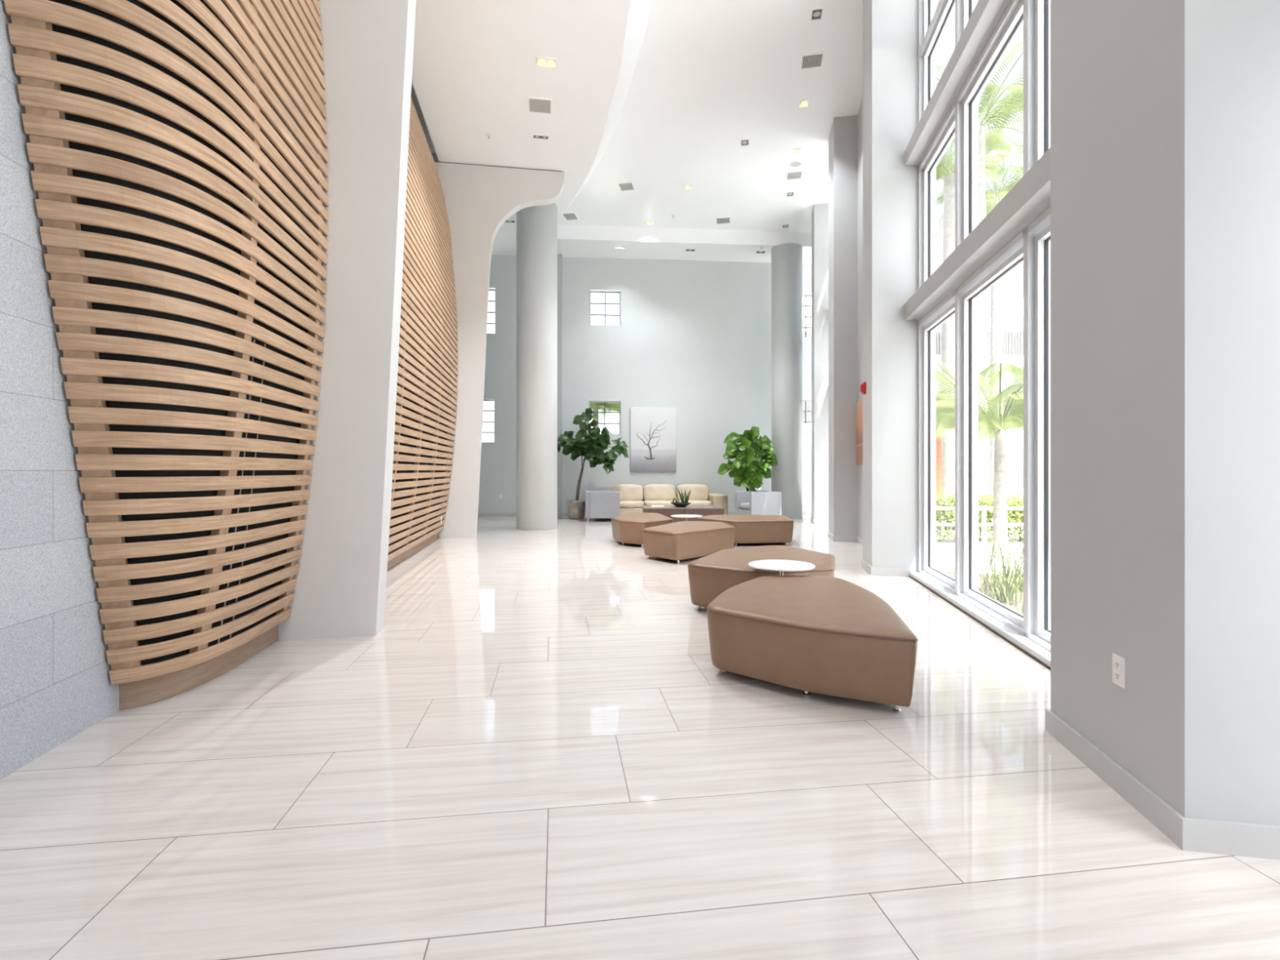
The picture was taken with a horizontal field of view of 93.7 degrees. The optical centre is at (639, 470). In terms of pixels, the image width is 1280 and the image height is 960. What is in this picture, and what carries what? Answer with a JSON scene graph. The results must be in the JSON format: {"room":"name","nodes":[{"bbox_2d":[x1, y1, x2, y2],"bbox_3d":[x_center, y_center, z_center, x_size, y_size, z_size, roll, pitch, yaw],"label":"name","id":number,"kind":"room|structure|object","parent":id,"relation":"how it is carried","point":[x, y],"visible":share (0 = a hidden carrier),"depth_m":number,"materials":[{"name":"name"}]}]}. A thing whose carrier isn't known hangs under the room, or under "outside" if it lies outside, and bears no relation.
{"room":"lobby","nodes":[
{"label":"lobby","id":0,"kind":"room"},
{"bbox_2d":[0,0,119,779],"bbox_3d":[-2.269,-2.575,-0.500,0.295,7.750,11.248,0,0,-11],"label":"wall","id":1,"kind":"structure","parent":0,"point":[55,685],"depth_m":2.69,"materials":[{"name":"grey stone"}]},
{"bbox_2d":[4,0,328,709],"bbox_3d":[-2.526,-2.275,3.220,0.662,7.150,2.942,0,0,-9],"label":"wall panel","id":2,"kind":"object","parent":1,"relation":"attached to","point":[176,152],"visible":1,"depth_m":3.17,"materials":[{"name":"brown wood"}]},
{"bbox_2d":[278,0,416,639],"bbox_3d":[-1.760,-2.300,4.880,2.749,7.200,0.240,0,0,-9],"label":"column","id":3,"kind":"structure","parent":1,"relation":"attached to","point":[367,46],"depth_m":4.69,"materials":[{"name":"white paint"}]},
{"bbox_2d":[411,0,651,250],"bbox_3d":[-2.316,-6.185,5.726,6.098,0.530,24.108,0,0,-13],"label":"ceiling","id":4,"kind":"structure","parent":0,"point":[475,70],"depth_m":9.07,"materials":[{"name":"paint"}]},
{"bbox_2d":[485,133,492,138],"bbox_3d":[-2.670,-5.895,10.597,0.110,0.050,0.110,0,0,0],"label":"sprinkler","id":5,"kind":"object","parent":4,"relation":"attached to","point":[488,135],"visible":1,"depth_m":10.59,"materials":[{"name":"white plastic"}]},
{"bbox_2d":[504,219,515,222],"bbox_3d":[-3.098,-5.914,14.254,0.264,0.012,0.154,0,0,-9],"label":"recessed light","id":6,"kind":"object","parent":4,"relation":"in","point":[507,220],"visible":0.8,"depth_m":14.26,"materials":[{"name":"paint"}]},
{"bbox_2d":[527,96,552,115],"bbox_3d":[-1.623,-5.914,9.737,0.400,0.012,0.420,0,0,-9],"label":"ceiling vent","id":7,"kind":"object","parent":4,"relation":"in","point":[535,104],"visible":1,"depth_m":9.72,"materials":[{"name":"metal"}]},
{"bbox_2d":[532,133,548,139],"bbox_3d":[-1.760,-5.914,10.648,0.284,0.012,0.124,0,0,-9],"label":"recessed light","id":8,"kind":"object","parent":4,"relation":"in","point":[535,136],"visible":1,"depth_m":10.64,"materials":[{"name":"paint"}]},
{"bbox_2d":[536,56,556,67],"bbox_3d":[-1.355,-5.914,8.689,0.284,0.012,0.194,0,0,-9],"label":"recessed light","id":9,"kind":"object","parent":4,"relation":"in","point":[540,60],"visible":1,"depth_m":8.68,"materials":[{"name":"paint"}]},
{"bbox_2d":[590,402,619,428],"bbox_3d":[-1.357,-1.275,20.327,3.044,5.391,3.430,0,0,-42],"label":"palm tree","id":10,"kind":"object","parent":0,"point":[596,406],"visible":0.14,"depth_m":19.88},
{"bbox_2d":[410,0,862,232],"bbox_3d":[-0.722,-6.625,6.200,12.556,0.350,24.400,0,0,0],"label":"ceiling","id":11,"kind":"structure","parent":0,"point":[708,76],"depth_m":10.88,"materials":[{"name":"paint"}]},
{"bbox_2d":[562,212,579,220],"bbox_3d":[-1.767,-6.444,15.236,0.360,0.012,0.420,0,0,10],"label":"ceiling vent","id":12,"kind":"object","parent":11,"relation":"in","point":[567,216],"visible":0.94,"depth_m":15.23,"materials":[{"name":"metal"}]},
{"bbox_2d":[617,181,635,191],"bbox_3d":[-0.309,-6.444,13.627,0.360,0.012,0.400,0,0,10],"label":"ceiling vent","id":13,"kind":"object","parent":11,"relation":"in","point":[624,186],"visible":1,"depth_m":13.61,"materials":[{"name":"metal"}]},
{"bbox_2d":[645,220,653,225],"bbox_3d":[0.250,-6.444,15.605,0.184,0.012,0.244,0,0,10],"label":"recessed light","id":14,"kind":"object","parent":11,"relation":"in","point":[648,222],"visible":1,"depth_m":15.59,"materials":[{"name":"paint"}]},
{"bbox_2d":[683,183,692,189],"bbox_3d":[1.090,-6.444,13.627,0.184,0.012,0.224,0,0,10],"label":"recessed light","id":15,"kind":"object","parent":11,"relation":"in","point":[688,186],"visible":1,"depth_m":13.62,"materials":[{"name":"paint"}]},
{"bbox_2d":[715,216,731,224],"bbox_3d":[2.147,-6.444,15.480,0.390,0.012,0.400,0,0,10],"label":"ceiling vent","id":16,"kind":"object","parent":11,"relation":"in","point":[719,220],"visible":1,"depth_m":15.48,"materials":[{"name":"metal"}]},
{"bbox_2d":[740,138,749,146],"bbox_3d":[2.061,-6.444,11.799,0.164,0.012,0.214,0,0,10],"label":"recessed light","id":17,"kind":"object","parent":11,"relation":"in","point":[743,142],"visible":1,"depth_m":11.79,"materials":[{"name":"paint"}]},
{"bbox_2d":[782,223,789,228],"bbox_3d":[3.843,-6.444,15.835,0.164,0.012,0.224,0,0,10],"label":"recessed light","id":18,"kind":"object","parent":11,"relation":"in","point":[784,225],"visible":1,"depth_m":15.84,"materials":[{"name":"paint"}]},
{"bbox_2d":[786,191,794,196],"bbox_3d":[3.510,-6.444,14.001,0.164,0.012,0.224,0,0,10],"label":"recessed light","id":19,"kind":"object","parent":11,"relation":"in","point":[788,193],"visible":1,"depth_m":13.99,"materials":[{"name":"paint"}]},
{"bbox_2d":[785,169,804,180],"bbox_3d":[3.374,-6.444,13.110,0.360,0.012,0.380,0,0,10],"label":"ceiling vent","id":20,"kind":"object","parent":11,"relation":"in","point":[796,175],"visible":1,"depth_m":13.10,"materials":[{"name":"metal"}]},
{"bbox_2d":[789,160,802,167],"bbox_3d":[3.284,-6.445,12.631,0.260,0.010,0.260,0,0,0],"label":"ceiling speaker","id":21,"kind":"object","parent":11,"relation":"attached to","point":[796,163],"visible":1,"depth_m":12.62,"materials":[{"name":"paint"}]},
{"bbox_2d":[791,161,801,166],"bbox_3d":[3.284,-6.447,12.631,0.220,0.006,0.220,0,0,0],"label":"grille","id":22,"kind":"object","parent":21,"relation":"attached to","point":[793,163],"depth_m":12.61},
{"bbox_2d":[792,147,801,155],"bbox_3d":[3.168,-6.444,12.124,0.164,0.012,0.214,0,0,10],"label":"recessed light","id":23,"kind":"object","parent":11,"relation":"in","point":[795,151],"visible":1,"depth_m":12.11,"materials":[{"name":"paint"}]},
{"bbox_2d":[798,98,809,107],"bbox_3d":[2.881,-6.444,10.539,0.164,0.012,0.214,0,0,10],"label":"recessed light","id":24,"kind":"object","parent":11,"relation":"in","point":[802,103],"visible":1,"depth_m":10.53,"materials":[{"name":"paint"}]},
{"bbox_2d":[799,51,825,70],"bbox_3d":[2.708,-6.444,9.448,0.360,0.012,0.360,0,0,10],"label":"ceiling vent","id":25,"kind":"object","parent":11,"relation":"in","point":[811,60],"visible":1,"depth_m":9.44,"materials":[{"name":"metal"}]},
{"bbox_2d":[810,7,823,21],"bbox_3d":[2.499,-6.444,8.479,0.154,0.012,0.214,0,0,10],"label":"recessed light","id":26,"kind":"object","parent":11,"relation":"in","point":[816,14],"visible":1,"depth_m":8.47,"materials":[{"name":"paint"}]},
{"bbox_2d":[0,515,1279,959],"bbox_3d":[-0.715,1.360,6.100,12.569,0.120,24.200,0,0,0],"label":"floor","id":27,"kind":"structure","parent":0,"point":[540,750],"depth_m":2.30,"materials":[{"name":"tile"}]},
{"bbox_2d":[386,97,457,570],"bbox_3d":[-3.237,-2.275,8.263,0.494,7.150,6.727,0,0,-9],"label":"wall panel","id":28,"kind":"object","parent":27,"relation":"on","point":[424,401],"visible":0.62,"depth_m":8.74,"materials":[{"name":"brown wood"}]},
{"bbox_2d":[435,162,564,537],"bbox_3d":[-2.916,-2.300,11.763,2.839,7.200,0.240,0,0,-9],"label":"wall","id":29,"kind":"structure","parent":27,"relation":"on","point":[479,200],"depth_m":11.59,"materials":[{"name":"white paint"}]},
{"bbox_2d":[434,161,560,171],"bbox_3d":[-2.895,-5.910,11.758,2.672,0.018,0.200,0,0,-9],"label":"trim","id":30,"kind":"structure","parent":29,"relation":"on","point":[434,162],"depth_m":11.68,"materials":[{"name":"white paint"}]},
{"bbox_2d":[516,202,557,530],"bbox_3d":[-2.310,-2.310,13.450,0.904,7.220,0.904,0,0,0],"label":"column","id":31,"kind":"structure","parent":27,"relation":"on","point":[536,225],"depth_m":13.06,"materials":[{"name":"paint"}]},
{"bbox_2d":[557,408,628,519],"bbox_3d":[-1.416,-0.189,16.181,2.242,2.979,0.932,0,0,0],"label":"fiddle leaf fig","id":32,"kind":"object","parent":27,"relation":"on","point":[592,446],"visible":0.98,"depth_m":16.07,"materials":[{"name":"green plant"}]},
{"bbox_2d":[565,499,585,519],"bbox_3d":[-1.720,1.050,16.200,0.550,0.500,0.550,0,0,0],"label":"pot","id":33,"kind":"object","parent":32,"relation":"attached to","point":[575,508],"depth_m":16.00,"materials":[{"name":"stone"}]},
{"bbox_2d":[585,490,619,521],"bbox_3d":[-0.965,0.920,15.550,0.870,0.760,0.850,0,0,-3],"label":"armchair","id":34,"kind":"object","parent":27,"relation":"on","point":[598,504],"visible":0.92,"depth_m":15.13,"materials":[{"name":"grey fabric"}]},
{"bbox_2d":[611,512,673,547],"bbox_3d":[0.034,1.073,11.138,1.118,0.454,2.208,0,0,0],"label":"ottoman","id":35,"kind":"object","parent":27,"relation":"on","point":[627,527],"visible":0.84,"depth_m":10.33,"materials":[{"name":"brown leather"}]},
{"bbox_2d":[598,484,728,519],"bbox_3d":[0.561,0.843,16.638,3.600,0.914,0.987,0,0,-5],"label":"sofa","id":36,"kind":"object","parent":27,"relation":"on","point":[632,496],"visible":0.65,"depth_m":16.76,"materials":[{"name":"beige leather"}]},
{"bbox_2d":[610,484,643,500],"bbox_3d":[-0.365,0.645,16.848,0.897,0.518,0.317,0,0,-5],"label":"cushion","id":37,"kind":"object","parent":36,"relation":"on","point":[627,491],"depth_m":16.74,"materials":[{"name":"beige leather"}]},
{"bbox_2d":[619,500,644,507],"bbox_3d":[-0.356,0.925,16.477,0.912,0.188,0.813,0,0,-5],"label":"seat cushion","id":38,"kind":"object","parent":36,"relation":"on","point":[623,504],"depth_m":16.11,"materials":[{"name":"beige leather"}]},
{"bbox_2d":[643,484,675,500],"bbox_3d":[0.538,0.645,16.920,0.897,0.518,0.317,0,0,-5],"label":"cushion","id":39,"kind":"object","parent":36,"relation":"on","point":[651,491],"depth_m":16.81,"materials":[{"name":"beige leather"}]},
{"bbox_2d":[643,500,675,505],"bbox_3d":[0.568,0.925,16.551,0.912,0.188,0.813,0,0,-5],"label":"seat cushion","id":40,"kind":"object","parent":36,"relation":"on","point":[645,502],"depth_m":16.17,"materials":[{"name":"beige leather"}]},
{"bbox_2d":[675,484,708,500],"bbox_3d":[1.482,0.645,16.995,0.897,0.518,0.317,0,0,-5],"label":"cushion","id":41,"kind":"object","parent":36,"relation":"on","point":[699,491],"depth_m":16.89,"materials":[{"name":"beige leather"}]},
{"bbox_2d":[677,500,711,505],"bbox_3d":[1.492,0.925,16.625,0.912,0.188,0.813,0,0,-5],"label":"seat cushion","id":42,"kind":"object","parent":36,"relation":"on","point":[692,502],"depth_m":16.27,"materials":[{"name":"beige leather"}]},
{"bbox_2d":[641,505,724,522],"bbox_3d":[1.020,1.090,14.620,1.920,0.420,1.160,0,0,-2],"label":"coffee table","id":43,"kind":"object","parent":27,"relation":"on","point":[668,510],"visible":0.45,"depth_m":14.06,"materials":[{"name":"brown wood"}]},
{"bbox_2d":[670,486,691,506],"bbox_3d":[0.974,0.617,14.500,0.555,0.527,0.500,0,0,0],"label":"potted plant","id":44,"kind":"object","parent":43,"relation":"on","point":[682,504],"visible":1,"depth_m":14.42,"materials":[{"name":"plant"}]},
{"bbox_2d":[671,514,702,520],"bbox_3d":[0.815,1.045,10.500,0.550,0.510,0.550,0,0,0],"label":"side table","id":45,"kind":"object","parent":27,"relation":"on","point":[686,516],"visible":0.73,"depth_m":10.49,"materials":[{"name":"silver metal"}]},
{"bbox_2d":[642,520,735,564],"bbox_3d":[0.827,1.073,9.184,1.126,0.454,1.966,0,0,27],"label":"ottoman","id":46,"kind":"object","parent":27,"relation":"on","point":[678,541],"visible":0.95,"depth_m":8.65,"materials":[{"name":"brown leather"}]},
{"bbox_2d":[697,515,794,546],"bbox_3d":[1.915,1.073,10.875,1.748,0.454,1.330,0,0,0],"label":"ottoman","id":47,"kind":"object","parent":27,"relation":"on","point":[749,529],"visible":0.83,"depth_m":10.31,"materials":[{"name":"brown leather"}]},
{"bbox_2d":[717,426,777,491],"bbox_3d":[2.874,0.059,15.937,1.613,2.481,1.047,0,0,0],"label":"fiddle leaf fig","id":48,"kind":"object","parent":27,"relation":"on","point":[754,469],"visible":0.88,"depth_m":15.84,"materials":[{"name":"green plant"}]},
{"bbox_2d":[735,490,781,515],"bbox_3d":[3.015,0.920,15.298,0.870,0.760,0.850,0,0,-19],"label":"planter","id":49,"kind":"object","parent":27,"relation":"on","point":[762,502],"visible":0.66,"depth_m":14.95,"materials":[{"name":"grey fabric"}]},
{"bbox_2d":[739,502,749,509],"bbox_3d":[2.963,0.910,15.280,0.756,0.168,0.610,0,0,-19],"label":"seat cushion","id":50,"kind":"object","parent":49,"relation":"on","point":[742,505],"depth_m":15.16,"materials":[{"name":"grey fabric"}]},
{"bbox_2d":[687,545,835,609],"bbox_3d":[1.342,1.073,6.000,1.283,0.454,1.820,0,0,26],"label":"ottoman","id":51,"kind":"object","parent":27,"relation":"on","point":[712,575],"visible":0.59,"depth_m":5.47,"materials":[{"name":"brown leather"}]},
{"bbox_2d":[748,559,815,575],"bbox_3d":[1.190,1.045,5.050,0.550,0.510,0.550,0,0,0],"label":"side table","id":52,"kind":"object","parent":27,"relation":"on","point":[781,566],"visible":0.71,"depth_m":5.00,"materials":[{"name":"silver metal"}]},
{"bbox_2d":[771,242,802,519],"bbox_3d":[4.020,-2.385,16.420,0.830,7.370,0.830,0,0,0],"label":"column","id":53,"kind":"structure","parent":27,"relation":"on","point":[786,258],"depth_m":16.06,"materials":[{"name":"grey paint"}]},
{"bbox_2d":[706,575,918,712],"bbox_3d":[1.067,1.073,4.082,1.163,0.454,1.782,0,0,11],"label":"ottoman","id":54,"kind":"object","parent":27,"relation":"on","point":[820,634],"visible":1,"depth_m":3.45,"materials":[{"name":"brown leather"}]},
{"bbox_2d":[477,254,811,513],"bbox_3d":[-0.558,-2.625,17.307,12.900,7.850,0.250,0,0,-5],"label":"wall","id":55,"kind":"structure","parent":0,"point":[693,338],"depth_m":17.27,"materials":[{"name":"grey paint"}]},
{"bbox_2d":[481,400,494,443],"bbox_3d":[-4.568,-1.384,17.061,0.905,1.242,0.060,0,0,-5],"label":"window","id":56,"kind":"structure","parent":55,"relation":"in","point":[484,400],"depth_m":17.06,"materials":[{"name":"white metal"}]},
{"bbox_2d":[487,289,495,333],"bbox_3d":[-4.535,-4.498,17.064,0.883,1.278,0.060,0,0,-5],"label":"window","id":57,"kind":"structure","parent":55,"relation":"in","point":[489,290],"depth_m":17.07,"materials":[{"name":"white metal"}]},
{"bbox_2d":[557,253,562,516],"bbox_3d":[-2.314,-2.385,16.931,0.235,7.370,0.220,0,0,-5],"label":"trim","id":58,"kind":"structure","parent":55,"relation":"attached to","point":[559,255],"depth_m":16.83,"materials":[{"name":"white paint"}]},
{"bbox_2d":[588,400,620,434],"bbox_3d":[-1.021,-1.510,17.345,0.913,0.967,0.060,0,0,-5],"label":"window","id":59,"kind":"structure","parent":55,"relation":"in","point":[589,402],"depth_m":17.33,"materials":[{"name":"white metal"}]},
{"bbox_2d":[589,291,620,325],"bbox_3d":[-1.010,-4.653,17.346,0.890,1.002,0.060,0,0,-5],"label":"window","id":60,"kind":"structure","parent":55,"relation":"in","point":[590,292],"depth_m":17.33,"materials":[{"name":"white metal"}]},
{"bbox_2d":[477,511,811,516],"bbox_3d":[-0.797,1.250,17.153,12.400,0.100,0.018,0,0,-5],"label":"baseboard","id":61,"kind":"structure","parent":55,"relation":"attached to","point":[804,513],"depth_m":16.91,"materials":[{"name":"paint"}]},
{"bbox_2d":[630,407,675,471],"bbox_3d":[0.384,-0.877,17.228,1.318,1.846,0.052,0,0,-5],"label":"framed picture","id":62,"kind":"object","parent":55,"relation":"attached to","point":[652,429],"visible":1,"depth_m":17.20},
{"bbox_2d":[636,421,665,459],"bbox_3d":[0.335,-0.875,17.198,0.887,1.136,0.001,0,0,-5],"label":"print","id":63,"kind":"object","parent":62,"relation":"attached to","point":[647,444],"depth_m":17.20},
{"bbox_2d":[802,400,811,443],"bbox_3d":[4.919,-1.435,17.820,0.964,1.275,0.060,0,0,-5],"label":"window","id":64,"kind":"structure","parent":55,"relation":"in","point":[805,411],"depth_m":17.80,"materials":[{"name":"white metal"}]},
{"bbox_2d":[802,294,811,337],"bbox_3d":[4.919,-4.559,17.820,0.964,1.289,0.060,0,0,-5],"label":"window","id":65,"kind":"structure","parent":55,"relation":"in","point":[805,295],"depth_m":17.80,"materials":[{"name":"white metal"}]},
{"bbox_2d":[491,224,811,263],"bbox_3d":[-0.650,-6.260,16.614,12.661,0.380,1.515,0,0,-5],"label":"ceiling","id":66,"kind":"structure","parent":0,"point":[573,241],"depth_m":16.19,"materials":[{"name":"paint"}]},
{"bbox_2d":[614,245,625,248],"bbox_3d":[-0.544,-6.064,16.317,0.264,0.012,0.184,0,0,-4],"label":"recessed light","id":67,"kind":"object","parent":66,"relation":"in","point":[616,246],"visible":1,"depth_m":16.31,"materials":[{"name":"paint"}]},
{"bbox_2d":[684,248,695,251],"bbox_3d":[1.388,-6.064,16.524,0.264,0.012,0.184,0,0,-4],"label":"recessed light","id":68,"kind":"object","parent":66,"relation":"in","point":[686,250],"visible":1,"depth_m":16.53,"materials":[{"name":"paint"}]},
{"bbox_2d":[755,250,766,253],"bbox_3d":[3.357,-6.064,16.676,0.264,0.012,0.184,0,0,-4],"label":"recessed light","id":69,"kind":"object","parent":66,"relation":"in","point":[757,251],"visible":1,"depth_m":16.65,"materials":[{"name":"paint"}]},
{"bbox_2d":[671,502,690,506],"bbox_3d":[0.990,0.830,14.500,0.500,0.100,0.500,0,0,0],"label":"bowl","id":70,"kind":"object","parent":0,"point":[677,504],"depth_m":14.35,"materials":[{"name":"ceramic"}]},
{"bbox_2d":[811,203,828,519],"bbox_3d":[4.612,-2.575,14.777,0.685,7.750,0.580,0,0,10],"label":"wall","id":71,"kind":"structure","parent":0,"point":[820,215],"depth_m":14.53,"materials":[{"name":"white paint"}]},
{"bbox_2d":[828,115,857,536],"bbox_3d":[3.964,-2.575,11.287,0.710,7.750,0.780,0,0,10],"label":"column","id":72,"kind":"structure","parent":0,"point":[842,140],"depth_m":10.94,"materials":[{"name":"white paint"}]},
{"bbox_2d":[857,98,862,539],"bbox_3d":[3.830,-2.575,9.405,0.300,7.750,2.970,0,0,10],"label":"wall","id":73,"kind":"structure","parent":0,"point":[860,117],"depth_m":10.65,"materials":[{"name":"white paint"}]},
{"bbox_2d":[856,399,862,464],"bbox_3d":[3.862,-0.660,10.512,0.030,1.120,0.680,0,0,10],"label":"panel","id":74,"kind":"object","parent":73,"relation":"attached to","point":[859,404],"visible":0.64,"depth_m":10.47,"materials":[{"name":"orange wood"}]},
{"bbox_2d":[862,0,918,572],"bbox_3d":[3.295,-2.575,7.678,0.736,7.750,0.620,0,0,10],"label":"wall","id":75,"kind":"structure","parent":0,"point":[890,27],"depth_m":7.40,"materials":[{"name":"white paint"}]},
{"bbox_2d":[859,382,866,395],"bbox_3d":[2.925,-1.075,7.877,0.062,0.150,0.120,0,0,10],"label":"fire alarm","id":76,"kind":"object","parent":75,"relation":"attached to","point":[862,387],"visible":1,"depth_m":7.83,"materials":[{"name":"red plastic"}]},
{"bbox_2d":[1050,0,1279,826],"bbox_3d":[2.333,-2.575,2.457,0.760,7.750,0.935,0,0,10],"label":"wall","id":77,"kind":"structure","parent":0,"point":[1165,114],"depth_m":2.15,"materials":[{"name":"white paint"}]},
{"bbox_2d":[904,0,1050,670],"bbox_3d":[3.021,-2.575,5.110,0.355,7.750,4.531,0,0,10],"label":"window","id":78,"kind":"structure","parent":77,"relation":"in","point":[1017,230],"depth_m":5.39,"materials":[{"name":"white metal"}]},
{"bbox_2d":[810,517,1279,860],"bbox_3d":[3.283,1.248,8.562,0.476,0.105,13.319,0,0,10],"label":"baseboard","id":79,"kind":"structure","parent":77,"relation":"attached to","point":[1190,834],"depth_m":2.15,"materials":[{"name":"paint"}]},
{"bbox_2d":[1112,653,1124,688],"bbox_3d":[1.937,0.811,2.430,0.009,0.118,0.074,0,0,10],"label":"wall socket","id":80,"kind":"object","parent":77,"relation":"attached to","point":[1118,662],"visible":1,"depth_m":2.42,"materials":[{"name":"white plastic"}]},
{"bbox_2d":[1114,660,1119,670],"bbox_3d":[1.934,0.789,2.430,0.003,0.030,0.034,0,0,10],"label":"receptacle","id":81,"kind":"object","parent":80,"relation":"attached to","point":[1117,663],"depth_m":2.43,"materials":[{"name":"white plastic"}]},
{"bbox_2d":[1114,671,1119,680],"bbox_3d":[1.934,0.833,2.430,0.003,0.030,0.034,0,0,10],"label":"receptacle","id":82,"kind":"object","parent":80,"relation":"attached to","point":[1117,673],"depth_m":2.43,"materials":[{"name":"white plastic"}]},
{"label":"outside","id":83,"kind":"structure","parent":0,"visible":0},
{"bbox_2d":[936,497,1022,573],"bbox_3d":[0.000,1.425,10.000,240.000,0.001,260.000,0,0,0],"label":"ground","id":84,"kind":"structure","parent":83,"point":[944,563],"depth_m":10.45,"materials":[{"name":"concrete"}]},
{"bbox_2d":[802,297,1022,497],"bbox_3d":[19.000,-3.880,34.990,26.000,10.600,10.020,0,0,0],"label":"neighbouring building","id":85,"kind":"structure","parent":84,"relation":"on","point":[1012,308],"depth_m":31.93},
{"bbox_2d":[936,370,1003,515],"bbox_3d":[9.067,-0.698,18.231,3.762,4.237,3.427,0,0,0],"label":"palm tree","id":86,"kind":"object","parent":84,"relation":"on","point":[946,424],"visible":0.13,"depth_m":18.09,"materials":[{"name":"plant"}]},
{"bbox_2d":[936,123,1012,505],"bbox_3d":[11.241,-5.422,21.616,3.695,13.684,3.825,0,0,31],"label":"palm tree","id":87,"kind":"object","parent":84,"relation":"on","point":[948,329],"visible":0.27,"depth_m":21.36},
{"bbox_2d":[936,358,1022,558],"bbox_3d":[5.860,-0.257,9.700,2.481,3.353,2.370,0,0,44],"label":"palm tree","id":88,"kind":"object","parent":84,"relation":"on","point":[1001,424],"visible":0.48,"depth_m":9.66,"materials":[{"name":"plant"}]},
{"bbox_2d":[936,40,1022,530],"bbox_3d":[8.012,-4.015,14.274,4.043,10.870,3.678,0,0,30],"label":"palm tree","id":89,"kind":"object","parent":84,"relation":"on","point":[1005,110],"visible":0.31,"depth_m":14.02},
{"bbox_2d":[936,143,1022,496],"bbox_3d":[15.212,-6.073,25.625,4.700,14.985,4.640,0,0,0],"label":"palm tree","id":90,"kind":"object","parent":84,"relation":"on","point":[996,307],"visible":0.21,"depth_m":25.41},
{"bbox_2d":[936,492,1022,541],"bbox_3d":[7.601,0.929,11.998,3.751,0.985,1.064,0,0,0],"label":"hedge","id":91,"kind":"object","parent":84,"relation":"on","point":[944,515],"visible":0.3,"depth_m":11.78,"materials":[{"name":"green plant"}]},
{"bbox_2d":[936,505,1022,551],"bbox_3d":[7.000,1.020,10.600,4.000,0.800,0.060,0,0,0],"label":"railing","id":92,"kind":"object","parent":84,"relation":"on","point":[984,508],"visible":0.14,"depth_m":10.58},
{"bbox_2d":[1001,365,1022,404],"bbox_3d":[11.408,-0.757,16.272,2.702,4.355,2.685,0,0,0],"label":"palm tree","id":93,"kind":"object","parent":84,"relation":"on","point":[1019,366],"visible":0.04,"depth_m":16.70,"materials":[{"name":"green plant"}]},
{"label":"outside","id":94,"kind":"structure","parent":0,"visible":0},
{"bbox_2d":[942,570,1022,613],"bbox_3d":[3.525,1.345,2.360,1.500,0.050,11.202,0,0,10],"label":"mulch bed","id":95,"kind":"object","parent":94,"point":[1018,608],"visible":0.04,"depth_m":6.60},
{"bbox_2d":[939,529,1022,605],"bbox_3d":[3.726,0.945,6.135,1.184,0.830,1.100,0,0,0],"label":"clump","id":96,"kind":"object","parent":95,"relation":"on","point":[1006,595],"visible":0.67,"depth_m":6.12,"materials":[{"name":"green plant"}]},
{"bbox_2d":[977,542,1022,592],"bbox_3d":[4.158,1.070,6.792,0.686,0.581,1.103,0,0,18],"label":"clump","id":97,"kind":"object","parent":95,"relation":"on","point":[1021,559],"visible":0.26,"depth_m":6.74,"materials":[{"name":"green plant"}]},
{"bbox_2d":[980,546,1022,614],"bbox_3d":[3.518,0.943,5.057,0.872,0.834,1.025,0,0,0],"label":"clump","id":98,"kind":"object","parent":95,"relation":"on","point":[1004,547],"visible":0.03,"depth_m":5.32,"materials":[{"name":"green plant"}]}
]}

